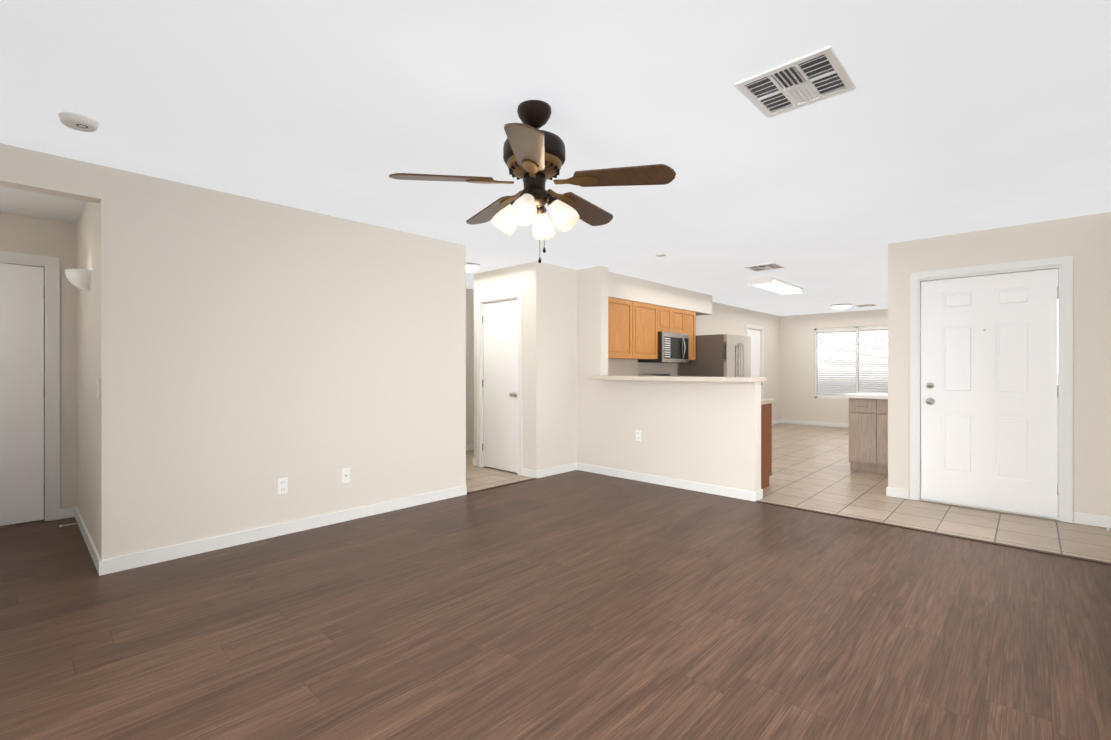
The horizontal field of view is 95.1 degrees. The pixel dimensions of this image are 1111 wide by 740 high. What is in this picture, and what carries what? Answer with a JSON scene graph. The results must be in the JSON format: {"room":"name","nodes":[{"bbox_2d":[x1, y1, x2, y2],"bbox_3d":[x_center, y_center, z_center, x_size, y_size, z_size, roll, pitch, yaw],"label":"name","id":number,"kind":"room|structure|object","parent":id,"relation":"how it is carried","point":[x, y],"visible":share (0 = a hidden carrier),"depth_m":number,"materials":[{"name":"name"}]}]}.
{"room":"empty living room","nodes":[
{"label":"empty living room","id":0,"kind":"room"},
{"bbox_2d":[0,212,75,507],"bbox_3d":[-4.643,0.002,3.613,0.120,2.440,2.030,0,0,43],"label":"wall","id":1,"kind":"structure","parent":0,"point":[33,235],"depth_m":4.17,"materials":[{"name":"beige paint"}]},
{"bbox_2d":[0,263,44,525],"bbox_3d":[-4.426,0.190,3.754,0.113,2.036,0.932,0,0,43],"label":"door","id":2,"kind":"structure","parent":1,"relation":"in","point":[22,391],"depth_m":4.01,"materials":[{"name":"white wood"}]},
{"bbox_2d":[0,251,59,520],"bbox_3d":[-4.469,0.152,3.786,0.136,2.140,1.100,0,0,43],"label":"door frame","id":3,"kind":"structure","parent":1,"relation":"attached to","point":[50,265],"depth_m":4.11,"materials":[{"name":"white wood"}]},
{"bbox_2d":[76,201,98,552],"bbox_3d":[-3.347,0.002,3.708,1.640,2.440,0.120,0,0,43],"label":"wall","id":4,"kind":"structure","parent":0,"point":[87,377],"depth_m":3.55,"materials":[{"name":"beige paint"}]},
{"bbox_2d":[65,269,91,290],"bbox_3d":[-3.205,-0.600,3.406,0.262,0.125,0.125,0,0,43],"label":"wall sconce","id":5,"kind":"object","parent":4,"relation":"attached to","point":[80,278],"visible":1,"depth_m":3.35,"materials":[{"name":"white glass"}]},
{"bbox_2d":[68,506,98,566],"bbox_3d":[-3.362,1.175,3.628,1.730,0.086,0.020,0,0,43],"label":"baseboard","id":6,"kind":"structure","parent":4,"relation":"attached to","point":[73,511],"depth_m":3.63,"materials":[{"name":"white wood"}]},
{"bbox_2d":[96,379,99,397],"bbox_3d":[-2.802,0.113,3.106,0.072,0.118,0.012,0,0,43],"label":"light switch","id":7,"kind":"object","parent":4,"relation":"attached to","point":[98,388],"visible":0.98,"depth_m":3.09,"materials":[{"name":"white plastic"}]},
{"bbox_2d":[0,143,576,559],"bbox_3d":[-1.919,0.002,3.954,0.130,2.440,6.250,0,0,43],"label":"wall","id":8,"kind":"structure","parent":0,"point":[251,351],"depth_m":3.66,"materials":[{"name":"beige paint"}]},
{"bbox_2d":[96,486,466,575],"bbox_3d":[-1.790,1.175,3.989,0.012,0.086,2.682,0,0,43],"label":"baseboard","id":9,"kind":"structure","parent":8,"relation":"attached to","point":[122,563],"depth_m":3.63,"materials":[{"name":"white wood"}]},
{"bbox_2d":[277,477,287,494],"bbox_3d":[-2.015,0.857,3.750,0.008,0.118,0.072,0,0,43],"label":"outlet","id":10,"kind":"object","parent":8,"relation":"attached to","point":[282,485],"visible":1,"depth_m":3.75,"materials":[{"name":"white plastic"}]},
{"bbox_2d":[341,468,349,482],"bbox_3d":[-1.687,0.852,4.093,0.017,0.118,0.072,0,0,43],"label":"outlet plate","id":11,"kind":"object","parent":8,"relation":"attached to","point":[345,475],"visible":1,"depth_m":4.09,"materials":[{"name":"white plastic"}]},
{"bbox_2d":[532,463,575,478],"bbox_3d":[0.007,1.173,5.923,0.012,0.086,0.662,0,0,43],"label":"baseboard","id":12,"kind":"structure","parent":8,"relation":"attached to","point":[569,467],"depth_m":5.88,"materials":[{"name":"white wood"}]},
{"bbox_2d":[466,288,473,450],"bbox_3d":[-1.519,-0.002,7.490,0.120,2.440,3.040,0,0,43],"label":"wall","id":13,"kind":"structure","parent":0,"point":[469,366],"depth_m":7.64,"materials":[{"name":"beige paint"}]},
{"bbox_2d":[466,444,473,450],"bbox_3d":[-1.430,1.171,7.490,0.012,0.086,2.920,0,0,43],"label":"baseboard","id":14,"kind":"structure","parent":13,"relation":"attached to","point":[468,447],"depth_m":7.63,"materials":[{"name":"white wood"}]},
{"bbox_2d":[474,261,543,476],"bbox_3d":[-0.586,0.000,6.123,1.130,2.440,0.120,0,0,43],"label":"wall","id":15,"kind":"structure","parent":0,"point":[527,279],"depth_m":5.78,"materials":[{"name":"beige paint"}]},
{"bbox_2d":[477,291,521,475],"bbox_3d":[-0.647,0.155,6.169,0.820,2.130,0.136,0,0,43],"label":"trim","id":16,"kind":"structure","parent":15,"relation":"attached to","point":[481,301],"depth_m":6.33,"materials":[{"name":"white wood"}]},
{"bbox_2d":[482,299,517,472],"bbox_3d":[-0.685,0.188,6.138,0.674,2.036,0.113,0,0,43],"label":"closet door","id":17,"kind":"structure","parent":15,"relation":"in","point":[500,386],"depth_m":6.15,"materials":[{"name":"white wood"}]},
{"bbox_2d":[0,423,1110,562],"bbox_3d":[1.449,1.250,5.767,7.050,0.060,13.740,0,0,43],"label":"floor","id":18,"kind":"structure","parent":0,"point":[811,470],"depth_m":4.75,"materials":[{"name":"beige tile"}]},
{"bbox_2d":[638,374,669,375],"bbox_3d":[1.703,0.628,7.405,0.682,1.140,0.740,0,0,43],"label":"range","id":19,"kind":"object","parent":18,"relation":"on","point":[653,374],"visible":0.02,"depth_m":7.51,"materials":[{"name":"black metal"}]},
{"bbox_2d":[679,334,750,376],"bbox_3d":[2.606,0.338,8.197,0.856,1.760,0.890,0,0,43],"label":"fridge","id":20,"kind":"object","parent":18,"relation":"on","point":[723,355],"visible":0.35,"depth_m":7.85,"materials":[{"name":"silver metal"}]},
{"bbox_2d":[761,403,771,488],"bbox_3d":[1.307,0.785,5.909,2.161,0.870,0.704,0,0,43],"label":"base cabinet","id":21,"kind":"object","parent":18,"relation":"on","point":[766,441],"visible":0.02,"depth_m":5.24,"materials":[{"name":"brown wood"}]},
{"bbox_2d":[761,399,775,404],"bbox_3d":[1.311,0.279,5.895,2.187,0.139,0.690,0,0,43],"label":"countertop","id":22,"kind":"structure","parent":21,"relation":"on","point":[766,401],"depth_m":5.20,"materials":[{"name":"beige stone"}]},
{"bbox_2d":[849,398,887,473],"bbox_3d":[3.984,0.780,6.192,0.590,0.880,0.653,0,0,43],"label":"base cabinet","id":23,"kind":"object","parent":18,"relation":"on","point":[868,435],"visible":0.62,"depth_m":6.03,"materials":[{"name":"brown wood"}]},
{"bbox_2d":[843,393,887,398],"bbox_3d":[3.974,0.318,6.217,0.640,0.041,0.710,0,0,43],"label":"countertop","id":24,"kind":"structure","parent":23,"relation":"on","point":[870,395],"depth_m":6.08,"materials":[{"name":"white stone"}]},
{"bbox_2d":[0,470,1110,739],"bbox_3d":[-0.850,1.221,2.954,6.320,0.004,6.250,0,0,43],"label":"floor","id":25,"kind":"structure","parent":0,"point":[576,604],"depth_m":2.38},
{"bbox_2d":[467,478,536,493],"bbox_3d":[-0.555,1.213,5.333,0.038,0.006,0.968,0,0,43],"label":"trim","id":26,"kind":"structure","parent":25,"relation":"on","point":[531,478],"depth_m":5.31,"materials":[{"name":"brown wood"}]},
{"bbox_2d":[755,500,1110,564],"bbox_3d":[2.725,1.215,3.888,2.378,0.006,0.044,0,0,43],"label":"trim","id":27,"kind":"structure","parent":25,"relation":"on","point":[1007,545],"depth_m":3.72,"materials":[{"name":"brown wood"}]},
{"bbox_2d":[0,0,1110,315],"bbox_3d":[1.449,-1.250,5.765,7.050,0.060,13.740,0,0,43],"label":"ceiling","id":28,"kind":"structure","parent":0,"point":[952,116],"depth_m":2.44,"materials":[{"name":"paint"}]},
{"bbox_2d":[58,111,98,131],"bbox_3d":[-2.309,-1.197,2.461,0.146,0.039,0.146,0,0,43],"label":"smoke detector","id":29,"kind":"object","parent":28,"relation":"attached to","point":[79,122],"visible":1,"depth_m":2.43,"materials":[{"name":"white plastic"}]},
{"bbox_2d":[466,262,479,271],"bbox_3d":[-1.007,-1.179,5.886,0.264,0.082,0.264,0,0,43],"label":"light","id":30,"kind":"object","parent":28,"relation":"attached to","point":[471,267],"visible":0.56,"depth_m":5.81,"materials":[{"name":"white glass"}]},
{"bbox_2d":[389,100,675,262],"bbox_3d":[-0.086,-0.861,2.405,1.224,0.711,1.206,0,0,43],"label":"ceiling fan","id":31,"kind":"object","parent":28,"relation":"hanging from","point":[534,158],"visible":1,"depth_m":2.29,"materials":[{"name":"brown wood"}]},
{"bbox_2d":[744,263,784,271],"bbox_3d":[2.470,-1.213,6.000,0.340,0.014,0.340,0,0,43],"label":"ceiling vent","id":32,"kind":"object","parent":28,"relation":"in","point":[763,267],"visible":1,"depth_m":5.98,"materials":[{"name":"white metal"}]},
{"bbox_2d":[748,276,802,295],"bbox_3d":[3.119,-1.176,7.161,0.320,0.090,1.240,0,0,43],"label":"light","id":33,"kind":"object","parent":28,"relation":"attached to","point":[776,285],"visible":1,"depth_m":6.95,"materials":[{"name":"white plastic"}]},
{"bbox_2d":[734,45,855,117],"bbox_3d":[1.023,-1.210,2.164,0.370,0.014,0.380,0,0,43],"label":"ceiling vent","id":34,"kind":"object","parent":28,"relation":"in","point":[812,77],"visible":1,"depth_m":2.15,"materials":[{"name":"white metal"}]},
{"bbox_2d":[831,304,851,308],"bbox_3d":[5.361,-1.182,9.527,0.344,0.082,0.344,0,0,43],"label":"ceiling light","id":35,"kind":"object","parent":28,"relation":"attached to","point":[840,306],"visible":1,"depth_m":9.42,"materials":[{"name":"white glass"}]},
{"bbox_2d":[855,304,876,306],"bbox_3d":[5.862,-1.216,9.579,0.300,0.014,0.300,0,0,43],"label":"ceiling vent","id":36,"kind":"object","parent":28,"relation":"in","point":[865,305],"visible":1,"depth_m":9.54,"materials":[{"name":"white metal"}]},
{"bbox_2d":[608,271,711,315],"bbox_3d":[1.425,-1.066,7.363,0.350,0.310,3.000,0,0,43],"label":"soffit","id":37,"kind":"structure","parent":0,"point":[625,287],"depth_m":7.11,"materials":[{"name":"beige paint"}]},
{"bbox_2d":[577,266,760,491],"bbox_3d":[1.060,0.000,5.548,2.300,2.440,0.150,0,0,43],"label":"wall","id":38,"kind":"structure","parent":0,"point":[704,432],"depth_m":5.41,"materials":[{"name":"beige paint"}]},
{"bbox_2d":[636,430,640,440],"bbox_3d":[0.910,0.720,5.579,0.072,0.118,0.008,0,0,43],"label":"outlet","id":39,"kind":"object","parent":38,"relation":"attached to","point":[638,435],"visible":1,"depth_m":5.58,"materials":[{"name":"white plastic"}]},
{"bbox_2d":[576,463,759,501],"bbox_3d":[1.059,1.173,5.452,2.192,0.086,0.032,0,0,43],"label":"baseboard","id":40,"kind":"structure","parent":38,"relation":"attached to","point":[700,487],"depth_m":5.27,"materials":[{"name":"white wood"}]},
{"bbox_2d":[587,376,765,381],"bbox_3d":[1.183,0.089,5.299,1.839,0.042,0.455,0,0,43],"label":"countertop","id":41,"kind":"structure","parent":38,"relation":"on","point":[699,379],"depth_m":4.97,"materials":[{"name":"white stone"}]},
{"bbox_2d":[608,302,779,420],"bbox_3d":[2.695,-0.003,9.065,0.120,2.440,7.220,0,0,43],"label":"wall","id":42,"kind":"structure","parent":0,"point":[726,319],"depth_m":9.85,"materials":[{"name":"beige paint"}]},
{"bbox_2d":[608,297,635,359],"bbox_3d":[0.698,-0.530,6.591,0.341,0.758,0.679,0,0,43],"label":"upper cabinet","id":43,"kind":"object","parent":42,"relation":"attached to","point":[634,328],"depth_m":6.51,"materials":[{"name":"brown wood"}]},
{"bbox_2d":[636,302,659,359],"bbox_3d":[1.082,-0.530,7.000,0.341,0.758,0.679,0,0,43],"label":"upper cabinet","id":44,"kind":"object","parent":42,"relation":"attached to","point":[647,315],"depth_m":6.95,"materials":[{"name":"brown wood"}]},
{"bbox_2d":[660,306,675,332],"bbox_3d":[1.464,-0.725,7.408,0.341,0.368,0.439,0,0,43],"label":"upper cabinet","id":45,"kind":"object","parent":42,"relation":"attached to","point":[667,315],"depth_m":7.33,"materials":[{"name":"brown wood"}]},
{"bbox_2d":[638,331,688,362],"bbox_3d":[1.622,-0.326,7.480,0.473,0.428,0.750,0,0,43],"label":"over-the-range microwave","id":46,"kind":"object","parent":45,"relation":"attached to","point":[673,347],"visible":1,"depth_m":7.29,"materials":[{"name":"silver metal"}]},
{"bbox_2d":[676,309,687,333],"bbox_3d":[1.683,-0.726,7.643,0.341,0.368,0.439,0,0,43],"label":"upper cabinet","id":47,"kind":"object","parent":42,"relation":"attached to","point":[681,315],"depth_m":7.63,"materials":[{"name":"brown wood"}]},
{"bbox_2d":[688,311,695,359],"bbox_3d":[1.949,-0.531,7.927,0.341,0.758,0.340,0,0,43],"label":"upper cabinet","id":48,"kind":"object","parent":42,"relation":"attached to","point":[691,315],"depth_m":7.87,"materials":[{"name":"brown wood"}]},
{"bbox_2d":[746,324,763,398],"bbox_3d":[4.075,0.146,10.527,0.136,2.140,0.900,0,0,43],"label":"door frame","id":49,"kind":"structure","parent":42,"relation":"attached to","point":[756,327],"depth_m":10.76,"materials":[{"name":"white wood"}]},
{"bbox_2d":[748,329,762,384],"bbox_3d":[4.114,0.184,10.491,0.113,2.036,0.720,0,0,43],"label":"back door","id":50,"kind":"structure","parent":42,"relation":"in","point":[754,335],"depth_m":10.58,"materials":[{"name":"white"}]},
{"bbox_2d":[780,309,887,427],"bbox_3d":[6.319,-0.004,10.536,3.160,2.440,0.120,0,0,43],"label":"wall","id":51,"kind":"structure","parent":0,"point":[799,401],"depth_m":11.19,"materials":[{"name":"beige paint"}]},
{"bbox_2d":[780,419,848,427],"bbox_3d":[6.262,1.169,10.499,3.130,0.086,0.012,0,0,43],"label":"baseboard","id":52,"kind":"structure","parent":51,"relation":"attached to","point":[781,420],"depth_m":11.07,"materials":[{"name":"white wood"}]},
{"bbox_2d":[815,325,887,398],"bbox_3d":[6.282,-0.144,10.570,1.620,1.520,0.080,0,0,43],"label":"window","id":53,"kind":"structure","parent":51,"relation":"in","point":[856,354],"depth_m":10.64,"materials":[{"name":"white plastic"}]},
{"bbox_2d":[817,327,887,396],"bbox_3d":[6.275,-0.146,10.562,1.530,1.433,0.050,0,0,43],"label":"window blinds","id":54,"kind":"object","parent":53,"relation":"attached to","point":[821,383],"visible":0.65,"depth_m":10.65,"materials":[{"name":"white plastic"}]},
{"bbox_2d":[888,212,1110,528],"bbox_3d":[3.813,0.001,4.429,1.530,2.440,0.120,0,0,43],"label":"wall","id":55,"kind":"structure","parent":0,"point":[1084,241],"depth_m":4.05,"materials":[{"name":"beige paint"}]},
{"bbox_2d":[919,498,1058,521],"bbox_3d":[3.747,1.213,4.437,0.920,0.016,0.100,0,0,43],"label":"threshold","id":56,"kind":"object","parent":55,"relation":"attached to","point":[993,510],"depth_m":4.38,"materials":[{"name":"white metal"}]},
{"bbox_2d":[921,269,1058,517],"bbox_3d":[3.746,0.190,4.427,0.918,2.030,0.116,0,0,43],"label":"entry door","id":57,"kind":"structure","parent":55,"relation":"in","point":[989,390],"depth_m":4.41,"materials":[{"name":"white wood"}]},
{"bbox_2d":[910,256,1072,522],"bbox_3d":[3.772,0.155,4.457,1.074,2.132,0.136,0,0,43],"label":"door frame","id":58,"kind":"structure","parent":55,"relation":"attached to","point":[1063,265],"depth_m":4.13,"materials":[{"name":"white wood"}]},
{"label":"outside","id":59,"kind":"structure","parent":0,"visible":0},
{"bbox_2d":[1057,307,1057,441],"bbox_3d":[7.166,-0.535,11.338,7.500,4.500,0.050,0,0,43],"label":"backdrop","id":60,"kind":"structure","parent":59,"point":[1057,372],"depth_m":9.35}
]}

